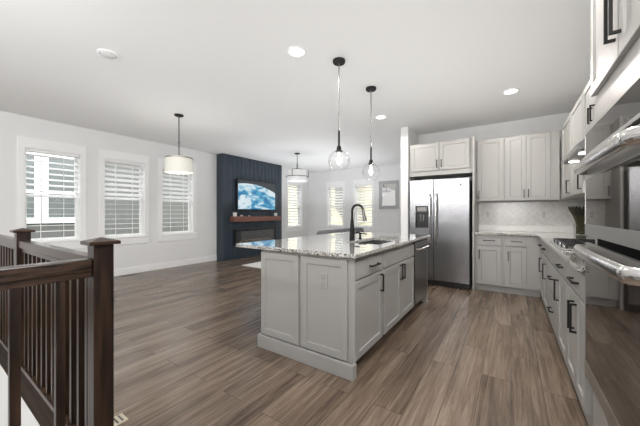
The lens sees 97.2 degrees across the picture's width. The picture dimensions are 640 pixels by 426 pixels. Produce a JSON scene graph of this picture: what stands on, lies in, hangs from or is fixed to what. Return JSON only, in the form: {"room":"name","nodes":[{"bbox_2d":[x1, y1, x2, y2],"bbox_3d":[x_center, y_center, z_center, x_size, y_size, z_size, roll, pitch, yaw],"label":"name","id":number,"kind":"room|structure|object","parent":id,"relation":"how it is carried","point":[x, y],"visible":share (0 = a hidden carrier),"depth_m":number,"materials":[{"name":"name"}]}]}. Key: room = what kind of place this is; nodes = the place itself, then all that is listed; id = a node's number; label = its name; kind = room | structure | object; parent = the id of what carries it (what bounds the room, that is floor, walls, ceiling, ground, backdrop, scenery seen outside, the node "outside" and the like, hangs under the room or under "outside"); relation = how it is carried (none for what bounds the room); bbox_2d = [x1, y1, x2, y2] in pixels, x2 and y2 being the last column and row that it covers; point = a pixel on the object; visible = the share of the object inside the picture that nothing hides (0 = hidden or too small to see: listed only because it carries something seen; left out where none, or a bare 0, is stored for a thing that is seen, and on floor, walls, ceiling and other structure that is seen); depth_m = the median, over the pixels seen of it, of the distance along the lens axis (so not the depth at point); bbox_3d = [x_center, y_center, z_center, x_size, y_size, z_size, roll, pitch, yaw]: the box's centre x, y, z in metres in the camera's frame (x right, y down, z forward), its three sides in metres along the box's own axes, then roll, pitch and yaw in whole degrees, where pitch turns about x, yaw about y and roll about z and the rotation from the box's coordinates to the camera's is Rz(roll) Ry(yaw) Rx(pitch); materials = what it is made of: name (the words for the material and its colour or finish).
{"room":"kitchen","nodes":[
{"label":"kitchen","id":0,"kind":"room"},
{"bbox_2d":[0,365,39,425],"bbox_3d":[-3.767,2.728,0.172,3.365,2.550,5.265,0,0,34],"label":"wall","id":1,"kind":"structure","parent":0,"point":[27,418],"depth_m":2.64,"materials":[{"name":"white paint"}]},
{"bbox_2d":[0,343,53,425],"bbox_3d":[-3.831,1.321,0.142,3.193,0.234,5.143,0,0,34],"label":"trim","id":2,"kind":"structure","parent":1,"relation":"attached to","point":[38,407],"depth_m":2.01,"materials":[{"name":"brown wood"}]},
{"bbox_2d":[0,111,308,269],"bbox_3d":[-4.126,1.233,5.311,0.160,5.540,13.377,0,0,34],"label":"wall","id":3,"kind":"structure","parent":0,"point":[12,125],"depth_m":5.69,"materials":[{"name":"white paint"}]},
{"bbox_2d":[17,135,86,248],"bbox_3d":[-4.486,-0.299,4.745,0.187,1.815,0.875,0,0,34],"label":"window","id":4,"kind":"structure","parent":3,"relation":"in","point":[22,142],"depth_m":4.73,"materials":[{"name":"white wood"}]},
{"bbox_2d":[25,147,79,240],"bbox_3d":[-4.481,-0.300,4.741,0.090,1.489,0.679,0,0,34],"label":"window blind","id":5,"kind":"object","parent":4,"relation":"attached to","point":[26,149],"visible":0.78,"depth_m":4.72,"materials":[{"name":"white plastic"}]},
{"bbox_2d":[99,148,149,245],"bbox_3d":[-3.897,-0.299,5.617,0.187,1.815,0.890,0,0,34],"label":"window","id":6,"kind":"structure","parent":3,"relation":"in","point":[103,153],"depth_m":5.58,"materials":[{"name":"white"}]},
{"bbox_2d":[105,158,143,236],"bbox_3d":[-3.891,-0.300,5.613,0.090,1.489,0.694,0,0,34],"label":"window blind","id":7,"kind":"object","parent":6,"relation":"attached to","point":[132,176],"visible":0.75,"depth_m":5.60,"materials":[{"name":"white plastic"}]},
{"bbox_2d":[114,255,216,276],"bbox_3d":[-3.796,1.138,5.643,0.015,0.130,4.006,0,0,34],"label":"baseboard","id":8,"kind":"structure","parent":3,"relation":"attached to","point":[118,272],"depth_m":6.14,"materials":[{"name":"white wood"}]},
{"bbox_2d":[158,158,196,241],"bbox_3d":[-3.299,-0.299,6.501,0.187,1.815,0.915,0,0,34],"label":"window","id":9,"kind":"structure","parent":3,"relation":"in","point":[191,235],"depth_m":6.48,"materials":[{"name":"white"}]},
{"bbox_2d":[162,166,191,233],"bbox_3d":[-3.293,-0.300,6.498,0.090,1.489,0.719,0,0,34],"label":"window blind","id":10,"kind":"object","parent":9,"relation":"attached to","point":[170,184],"visible":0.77,"depth_m":6.46,"materials":[{"name":"white plastic"}]},
{"bbox_2d":[286,178,302,231],"bbox_3d":[-0.945,-0.299,9.982,0.187,1.815,0.920,0,0,34],"label":"window","id":11,"kind":"structure","parent":3,"relation":"in","point":[293,228],"depth_m":10.01,"materials":[{"name":"white"}]},
{"bbox_2d":[288,183,300,226],"bbox_3d":[-0.937,-0.300,9.977,0.085,1.489,0.724,0,0,34],"label":"window blind","id":12,"kind":"object","parent":11,"relation":"attached to","point":[293,185],"visible":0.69,"depth_m":9.99,"materials":[{"name":"white plastic"}]},
{"bbox_2d":[217,153,281,260],"bbox_3d":[-1.949,-0.167,8.144,0.273,2.740,2.206,0,0,34],"label":"wall","id":13,"kind":"structure","parent":0,"point":[230,168],"depth_m":7.53,"materials":[{"name":"blue paint"}]},
{"bbox_2d":[233,227,275,245],"bbox_3d":[-1.818,0.628,8.044,0.054,0.430,1.550,0,0,34],"label":"electric fireplace","id":14,"kind":"object","parent":13,"relation":"attached to","point":[253,234],"visible":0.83,"depth_m":7.95,"materials":[{"name":"black glass"}]},
{"bbox_2d":[236,179,274,209],"bbox_3d":[-1.796,-0.517,8.044,0.082,0.820,1.445,0,0,34],"label":"television","id":15,"kind":"object","parent":13,"relation":"attached to","point":[250,194],"visible":1,"depth_m":7.91,"materials":[{"name":"blue glass"}]},
{"bbox_2d":[230,216,280,221],"bbox_3d":[-1.772,0.136,7.982,0.198,0.135,1.740,0,0,34],"label":"mantel shelf","id":16,"kind":"object","parent":13,"relation":"attached to","point":[232,218],"visible":0.98,"depth_m":7.73,"materials":[{"name":"brown wood"}]},
{"bbox_2d":[0,0,590,172],"bbox_3d":[-1.031,-1.637,3.218,7.713,0.200,13.377,0,0,34],"label":"ceiling","id":17,"kind":"structure","parent":0,"point":[225,66],"depth_m":3.03,"materials":[{"name":"white paint"}]},
{"bbox_2d":[96,49,118,59],"bbox_3d":[-2.039,-1.522,2.715,0.176,0.028,0.176,0,0,34],"label":"smoke detector","id":18,"kind":"object","parent":17,"relation":"in","point":[105,53],"visible":1,"depth_m":2.69,"materials":[{"name":"white plastic"}]},
{"bbox_2d":[164,113,192,174],"bbox_3d":[-2.192,-1.079,4.389,0.406,0.914,0.406,0,0,34],"label":"drum pendant","id":19,"kind":"object","parent":17,"relation":"hanging from","point":[173,164],"visible":1,"depth_m":4.25,"materials":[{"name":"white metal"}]},
{"bbox_2d":[287,46,305,56],"bbox_3d":[-0.221,-1.531,2.672,0.176,0.010,0.176,0,0,34],"label":"recessed light","id":20,"kind":"object","parent":17,"relation":"in","point":[295,51],"visible":1,"depth_m":2.66,"materials":[{"name":"white plastic"}]},
{"bbox_2d":[290,48,303,55],"bbox_3d":[-0.221,-1.533,2.672,0.132,0.005,0.132,0,0,34],"label":"diffuser","id":21,"kind":"object","parent":20,"relation":"attached to","point":[293,51],"depth_m":2.67,"materials":[{"name":"white plastic"}]},
{"bbox_2d":[287,153,308,181],"bbox_3d":[-0.580,-1.181,7.176,0.578,0.710,0.578,0,0,34],"label":"drum pendant","id":22,"kind":"object","parent":17,"relation":"hanging from","point":[296,174],"visible":1,"depth_m":6.97,"materials":[{"name":"white fabric"}]},
{"bbox_2d":[328,57,349,170],"bbox_3d":[0.190,-0.981,2.829,0.212,1.110,0.212,0,0,34],"label":"glass globe pendant","id":23,"kind":"object","parent":17,"relation":"hanging from","point":[338,61],"visible":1,"depth_m":2.82,"materials":[{"name":"black metal"}]},
{"bbox_2d":[362,86,379,180],"bbox_3d":[0.623,-0.971,3.449,0.212,1.130,0.212,0,0,34],"label":"glass globe pendant","id":24,"kind":"object","parent":17,"relation":"hanging from","point":[370,89],"visible":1,"depth_m":3.45,"materials":[{"name":"black metal"}]},
{"bbox_2d":[375,115,386,118],"bbox_3d":[0.968,-1.531,4.480,0.176,0.010,0.176,0,0,34],"label":"recessed light","id":25,"kind":"object","parent":17,"relation":"in","point":[378,116],"visible":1,"depth_m":4.46,"materials":[{"name":"white plastic"}]},
{"bbox_2d":[503,88,519,93],"bbox_3d":[2.390,-1.531,3.534,0.176,0.010,0.176,0,0,34],"label":"recessed light","id":26,"kind":"object","parent":17,"relation":"in","point":[512,90],"visible":1,"depth_m":3.53,"materials":[{"name":"white plastic"}]},
{"bbox_2d":[505,89,516,93],"bbox_3d":[2.390,-1.533,3.534,0.132,0.005,0.132,0,0,34],"label":"diffuser","id":27,"kind":"object","parent":26,"relation":"attached to","point":[509,91],"depth_m":3.53,"materials":[{"name":"white plastic"}]},
{"bbox_2d":[114,255,587,425],"bbox_3d":[-1.031,1.328,3.218,7.713,0.250,13.377,0,0,34],"label":"floor","id":28,"kind":"structure","parent":0,"point":[187,352],"depth_m":2.21,"materials":[{"name":"brown wood"}]},
{"bbox_2d":[0,234,13,351],"bbox_3d":[-3.019,0.707,2.695,1.438,0.992,0.064,0,0,34],"label":"stair railing","id":29,"kind":"object","parent":28,"relation":"on","point":[6,242],"visible":0.43,"depth_m":2.58,"materials":[{"name":"brown wood"}]},
{"bbox_2d":[10,228,35,361],"bbox_3d":[-2.389,0.658,2.269,0.125,1.090,0.125,0,0,34],"label":"newel post","id":30,"kind":"object","parent":28,"relation":"on","point":[20,234],"visible":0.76,"depth_m":2.24,"materials":[{"name":"brown wood"}]},
{"bbox_2d":[0,258,91,425],"bbox_3d":[-1.623,0.707,0.554,0.064,0.992,1.899,0,0,34],"label":"stair railing","id":31,"kind":"object","parent":28,"relation":"on","point":[14,278],"visible":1,"depth_m":1.18,"materials":[{"name":"brown wood"}]},
{"bbox_2d":[18,240,87,425],"bbox_3d":[-1.728,0.707,1.822,1.511,0.992,0.064,0,0,34],"label":"stair railing","id":32,"kind":"object","parent":28,"relation":"on","point":[37,366],"visible":0.67,"depth_m":1.77,"materials":[{"name":"brown wood"}]},
{"bbox_2d":[80,237,120,425],"bbox_3d":[-1.068,0.658,1.375,0.125,1.090,0.125,0,0,34],"label":"newel post","id":33,"kind":"object","parent":28,"relation":"on","point":[100,249],"visible":1,"depth_m":1.35,"materials":[{"name":"brown wood"}]},
{"bbox_2d":[114,413,127,425],"bbox_3d":[-1.222,1.199,1.575,0.090,0.008,0.240,0,0,34],"label":"floor vent","id":34,"kind":"object","parent":28,"relation":"in","point":[120,418],"visible":0.6,"depth_m":1.64,"materials":[{"name":"beige metal"}]},
{"bbox_2d":[242,262,260,267],"bbox_3d":[-0.085,1.197,7.131,2.230,0.012,2.880,0,0,34],"label":"area rug","id":35,"kind":"object","parent":28,"relation":"on","point":[256,264],"visible":0.18,"depth_m":6.52,"materials":[{"name":"white fabric"}]},
{"bbox_2d":[316,227,363,234],"bbox_3d":[0.260,0.772,6.820,0.910,0.838,1.910,0,0,34],"label":"sofa","id":36,"kind":"object","parent":35,"relation":"on","point":[356,229],"visible":0.08,"depth_m":6.35,"materials":[{"name":"grey fabric"}]},
{"bbox_2d":[258,250,356,381],"bbox_3d":[-0.150,0.762,2.313,0.974,0.882,0.056,0,0,34],"label":"island end panel","id":37,"kind":"object","parent":28,"relation":"on","point":[304,322],"visible":0.9,"depth_m":2.26,"materials":[{"name":"grey paint"}]},
{"bbox_2d":[319,273,327,288],"bbox_3d":[0.026,0.521,2.193,0.077,0.120,0.009,0,0,34],"label":"island outlet","id":38,"kind":"object","parent":37,"relation":"attached to","point":[323,277],"visible":1,"depth_m":2.19,"materials":[{"name":"grey plastic"}]},
{"bbox_2d":[356,251,383,360],"bbox_3d":[0.052,0.762,2.543,0.944,0.882,0.548,0,0,34],"label":"base cabinet","id":39,"kind":"object","parent":28,"relation":"on","point":[369,274],"visible":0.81,"depth_m":2.27,"materials":[{"name":"grey paint"}]},
{"bbox_2d":[381,242,413,334],"bbox_3d":[0.474,0.762,3.175,0.954,0.882,0.966,0,0,34],"label":"base cabinet","id":40,"kind":"object","parent":28,"relation":"on","point":[397,269],"visible":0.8,"depth_m":2.84,"materials":[{"name":"grey paint"}]},
{"bbox_2d":[235,232,430,258],"bbox_3d":[0.351,0.304,3.297,1.287,0.030,2.264,0,0,34],"label":"countertop","id":41,"kind":"structure","parent":40,"relation":"on","point":[339,244],"depth_m":2.67,"materials":[{"name":"stone"}]},
{"bbox_2d":[349,204,366,239],"bbox_3d":[0.413,0.089,3.075,0.138,0.399,0.183,0,0,-22],"label":"kitchen faucet","id":42,"kind":"object","parent":41,"relation":"on","point":[352,232],"visible":0.97,"depth_m":3.09,"materials":[{"name":"black metal"}]},
{"bbox_2d":[360,240,391,244],"bbox_3d":[0.602,0.426,3.046,0.395,0.214,0.760,0,0,34],"label":"sink","id":43,"kind":"object","parent":41,"relation":"in","point":[377,242],"visible":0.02,"depth_m":3.38,"materials":[{"name":"silver metal"}]},
{"bbox_2d":[413,239,429,305],"bbox_3d":[1.054,0.769,3.734,0.663,0.868,0.602,0,0,34],"label":"dishwasher","id":44,"kind":"object","parent":28,"relation":"on","point":[420,246],"visible":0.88,"depth_m":3.54,"materials":[{"name":"grey metal"}]},
{"bbox_2d":[420,238,427,301],"bbox_3d":[1.083,0.762,4.108,0.918,0.882,0.040,0,0,34],"label":"panel","id":45,"kind":"object","parent":28,"relation":"on","point":[425,299],"visible":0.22,"depth_m":3.86,"materials":[{"name":"grey paint"}]},
{"bbox_2d":[410,177,471,289],"bbox_3d":[2.115,0.316,4.907,0.923,1.775,0.760,0,0,34],"label":"refrigerator","id":46,"kind":"object","parent":28,"relation":"on","point":[441,209],"visible":0.89,"depth_m":4.60,"materials":[{"name":"grey metal"}]},
{"bbox_2d":[472,136,477,290],"bbox_3d":[2.585,-0.004,4.689,0.028,2.415,0.665,0,0,34],"label":"panel","id":47,"kind":"object","parent":28,"relation":"on","point":[474,142],"visible":0.68,"depth_m":4.42,"materials":[{"name":"grey paint"}]},
{"bbox_2d":[475,234,502,291],"bbox_3d":[2.756,0.762,4.583,0.372,0.882,0.639,0,0,34],"label":"base cabinet","id":48,"kind":"object","parent":28,"relation":"on","point":[488,248],"visible":0.97,"depth_m":4.36,"materials":[{"name":"grey paint"}]},
{"bbox_2d":[503,235,540,296],"bbox_3d":[3.098,0.762,4.352,0.448,0.882,0.639,0,0,34],"label":"base cabinet","id":49,"kind":"object","parent":28,"relation":"on","point":[521,254],"visible":0.97,"depth_m":4.13,"materials":[{"name":"grey paint"}]},
{"bbox_2d":[538,239,551,324],"bbox_3d":[3.038,0.762,3.374,0.654,0.882,1.150,0,0,34],"label":"base cabinet","id":50,"kind":"object","parent":28,"relation":"on","point":[543,260],"visible":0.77,"depth_m":3.43,"materials":[{"name":"grey paint"}]},
{"bbox_2d":[475,225,594,271],"bbox_3d":[2.372,0.255,3.069,1.431,0.128,3.584,0,0,34],"label":"countertop","id":51,"kind":"structure","parent":50,"relation":"on","point":[545,233],"depth_m":4.15,"materials":[{"name":"stone"}]},
{"bbox_2d":[550,238,594,250],"bbox_3d":[2.391,0.269,2.451,0.545,0.040,0.860,0,0,34],"label":"cooktop","id":52,"kind":"object","parent":51,"relation":"in","point":[562,243],"visible":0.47,"depth_m":2.54,"materials":[{"name":"silver metal"}]},
{"bbox_2d":[568,206,584,234],"bbox_3d":[3.583,0.089,3.877,0.278,0.400,0.278,0,0,34],"label":"vase","id":53,"kind":"object","parent":51,"relation":"on","point":[578,214],"visible":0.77,"depth_m":3.85,"materials":[{"name":"clear glass"}]},
{"bbox_2d":[547,246,562,354],"bbox_3d":[2.497,0.762,2.574,0.654,0.882,0.778,0,0,34],"label":"base cabinet","id":54,"kind":"object","parent":28,"relation":"on","point":[552,307],"visible":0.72,"depth_m":2.69,"materials":[{"name":"grey paint"}]},
{"bbox_2d":[553,255,571,378],"bbox_3d":[2.155,0.762,2.069,0.654,0.882,0.438,0,0,34],"label":"base cabinet","id":55,"kind":"object","parent":28,"relation":"on","point":[562,264],"visible":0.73,"depth_m":2.24,"materials":[{"name":"grey paint"}]},
{"bbox_2d":[566,263,592,425],"bbox_3d":[1.857,0.762,1.628,0.654,0.882,0.622,0,0,34],"label":"base cabinet","id":56,"kind":"object","parent":28,"relation":"on","point":[576,285],"visible":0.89,"depth_m":1.71,"materials":[{"name":"grey paint"}]},
{"bbox_2d":[591,0,639,425],"bbox_3d":[1.414,-0.004,0.954,0.637,2.415,0.985,0,0,34],"label":"tall cabinet","id":57,"kind":"object","parent":28,"relation":"on","point":[615,24],"visible":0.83,"depth_m":1.19,"materials":[{"name":"grey paint"}]},
{"bbox_2d":[573,67,639,425],"bbox_3d":[1.373,0.196,0.982,0.664,1.295,0.895,0,0,34],"label":"double wall oven","id":58,"kind":"object","parent":57,"relation":"in","point":[610,166],"visible":1,"depth_m":1.06,"materials":[{"name":"grey metal"}]},
{"bbox_2d":[309,164,400,235],"bbox_3d":[1.613,-0.167,9.360,4.813,2.740,0.160,0,0,34],"label":"wall","id":59,"kind":"structure","parent":0,"point":[386,220],"depth_m":9.65,"materials":[{"name":"white paint"}]},
{"bbox_2d":[326,181,344,229],"bbox_3d":[0.581,-0.277,10.035,0.800,1.720,0.187,0,0,34],"label":"window","id":60,"kind":"structure","parent":59,"relation":"in","point":[338,183],"depth_m":10.03,"materials":[{"name":"white"}]},
{"bbox_2d":[329,186,342,225],"bbox_3d":[0.576,-0.278,10.028,0.604,1.394,0.085,0,0,34],"label":"window blind","id":61,"kind":"object","parent":60,"relation":"attached to","point":[337,187],"visible":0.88,"depth_m":10.02,"materials":[{"name":"white plastic"}]},
{"bbox_2d":[353,179,374,231],"bbox_3d":[1.482,-0.277,9.426,0.795,1.720,0.187,0,0,34],"label":"window","id":62,"kind":"structure","parent":59,"relation":"in","point":[366,228],"depth_m":9.30,"materials":[{"name":"white"}]},
{"bbox_2d":[356,184,371,226],"bbox_3d":[1.477,-0.278,9.419,0.599,1.394,0.085,0,0,34],"label":"window blind","id":63,"kind":"object","parent":62,"relation":"attached to","point":[364,184],"visible":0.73,"depth_m":9.40,"materials":[{"name":"white plastic"}]},
{"bbox_2d":[379,180,398,208],"bbox_3d":[2.156,-0.594,8.874,0.640,0.875,0.034,0,0,34],"label":"framed picture","id":64,"kind":"object","parent":59,"relation":"attached to","point":[388,190],"visible":1,"depth_m":8.86,"materials":[{"name":"grey paper"}]},
{"bbox_2d":[401,127,417,233],"bbox_3d":[2.502,-0.167,6.503,0.130,2.740,3.577,0,0,34],"label":"wall","id":65,"kind":"structure","parent":0,"point":[409,138],"depth_m":5.03,"materials":[{"name":"white paint"}]},
{"bbox_2d":[418,112,584,229],"bbox_3d":[3.054,-0.167,4.858,2.628,2.740,0.140,0,0,34],"label":"wall","id":66,"kind":"structure","parent":0,"point":[550,123],"depth_m":4.72,"materials":[{"name":"white paint"}]},
{"bbox_2d":[410,138,471,179],"bbox_3d":[2.163,-0.934,4.981,0.993,0.555,0.644,0,0,34],"label":"upper cabinet","id":67,"kind":"object","parent":66,"relation":"attached to","point":[452,158],"visible":0.97,"depth_m":4.74,"materials":[{"name":"grey paint"}]},
{"bbox_2d":[477,138,504,201],"bbox_3d":[2.841,-0.707,4.697,0.384,1.010,0.362,0,0,34],"label":"upper cabinet","id":68,"kind":"object","parent":66,"relation":"attached to","point":[491,152],"visible":1,"depth_m":4.57,"materials":[{"name":"grey paint"}]},
{"bbox_2d":[479,200,584,225],"bbox_3d":[3.374,-0.005,4.551,1.431,0.391,0.009,0,0,34],"label":"backsplash","id":69,"kind":"structure","parent":66,"relation":"attached to","point":[526,213],"depth_m":4.54,"materials":[{"name":"grey tile"}]},
{"bbox_2d":[485,211,489,217],"bbox_3d":[2.892,0.013,4.866,0.072,0.120,0.007,0,0,34],"label":"wall outlet","id":70,"kind":"object","parent":69,"relation":"attached to","point":[487,213],"visible":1,"depth_m":4.87,"materials":[{"name":"plastic"}]},
{"bbox_2d":[541,211,546,217],"bbox_3d":[3.520,0.013,4.442,0.072,0.120,0.007,0,0,34],"label":"wall outlet","id":71,"kind":"object","parent":69,"relation":"attached to","point":[543,213],"visible":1,"depth_m":4.44,"materials":[{"name":"plastic"}]},
{"bbox_2d":[505,131,558,201],"bbox_3d":[3.278,-0.707,4.401,0.669,1.010,0.362,0,0,34],"label":"upper cabinet","id":72,"kind":"object","parent":66,"relation":"attached to","point":[531,160],"visible":0.98,"depth_m":4.28,"materials":[{"name":"grey paint"}]},
{"bbox_3d":[1.162,-0.167,-0.143,0.160,2.740,10.265,0,0,34],"label":"wall","id":73,"kind":"structure","parent":0,"visible":0},
{"bbox_2d":[561,138,584,163],"bbox_3d":[2.425,-0.590,2.356,0.538,0.210,0.820,0,0,34],"label":"range hood","id":74,"kind":"object","parent":73,"relation":"attached to","point":[577,153],"visible":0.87,"depth_m":2.40,"materials":[{"name":"silver metal"}]},
{"bbox_2d":[561,113,584,199],"bbox_3d":[3.363,-0.707,3.625,0.408,1.010,0.933,0,0,34],"label":"upper cabinet","id":75,"kind":"object","parent":73,"relation":"attached to","point":[566,128],"visible":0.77,"depth_m":3.65,"materials":[{"name":"grey paint"}]},
{"bbox_2d":[571,92,584,196],"bbox_3d":[2.910,-0.707,2.956,0.408,1.010,0.678,0,0,34],"label":"upper cabinet","id":76,"kind":"object","parent":73,"relation":"attached to","point":[577,181],"visible":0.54,"depth_m":3.05,"materials":[{"name":"grey paint"}]},
{"bbox_2d":[583,79,594,138],"bbox_3d":[2.473,-0.954,2.310,0.408,0.515,0.878,0,0,34],"label":"upper cabinet","id":77,"kind":"object","parent":73,"relation":"attached to","point":[588,101],"visible":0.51,"depth_m":2.60,"materials":[{"name":"grey paint"}]},
{"label":"outside","id":78,"kind":"structure","parent":0,"visible":0},
{"bbox_3d":[2.860,4.403,13.156,50.000,0.200,55.000,0,0,34],"label":"yard","id":79,"kind":"structure","parent":78,"visible":0},
{"bbox_2d":[26,152,187,238],"bbox_3d":[-9.396,0.578,7.259,3.300,7.450,18.300,0,0,34],"label":"neighbouring house","id":80,"kind":"structure","parent":79,"relation":"on","point":[123,215],"depth_m":8.07,"materials":[{"name":"grey"}]},
{"bbox_2d":[288,185,371,224],"bbox_3d":[2.586,0.503,13.643,13.000,7.600,1.700,0,0,34],"label":"neighbouring house","id":81,"kind":"structure","parent":79,"relation":"on","point":[359,223],"depth_m":14.34,"materials":[{"name":"beige"}]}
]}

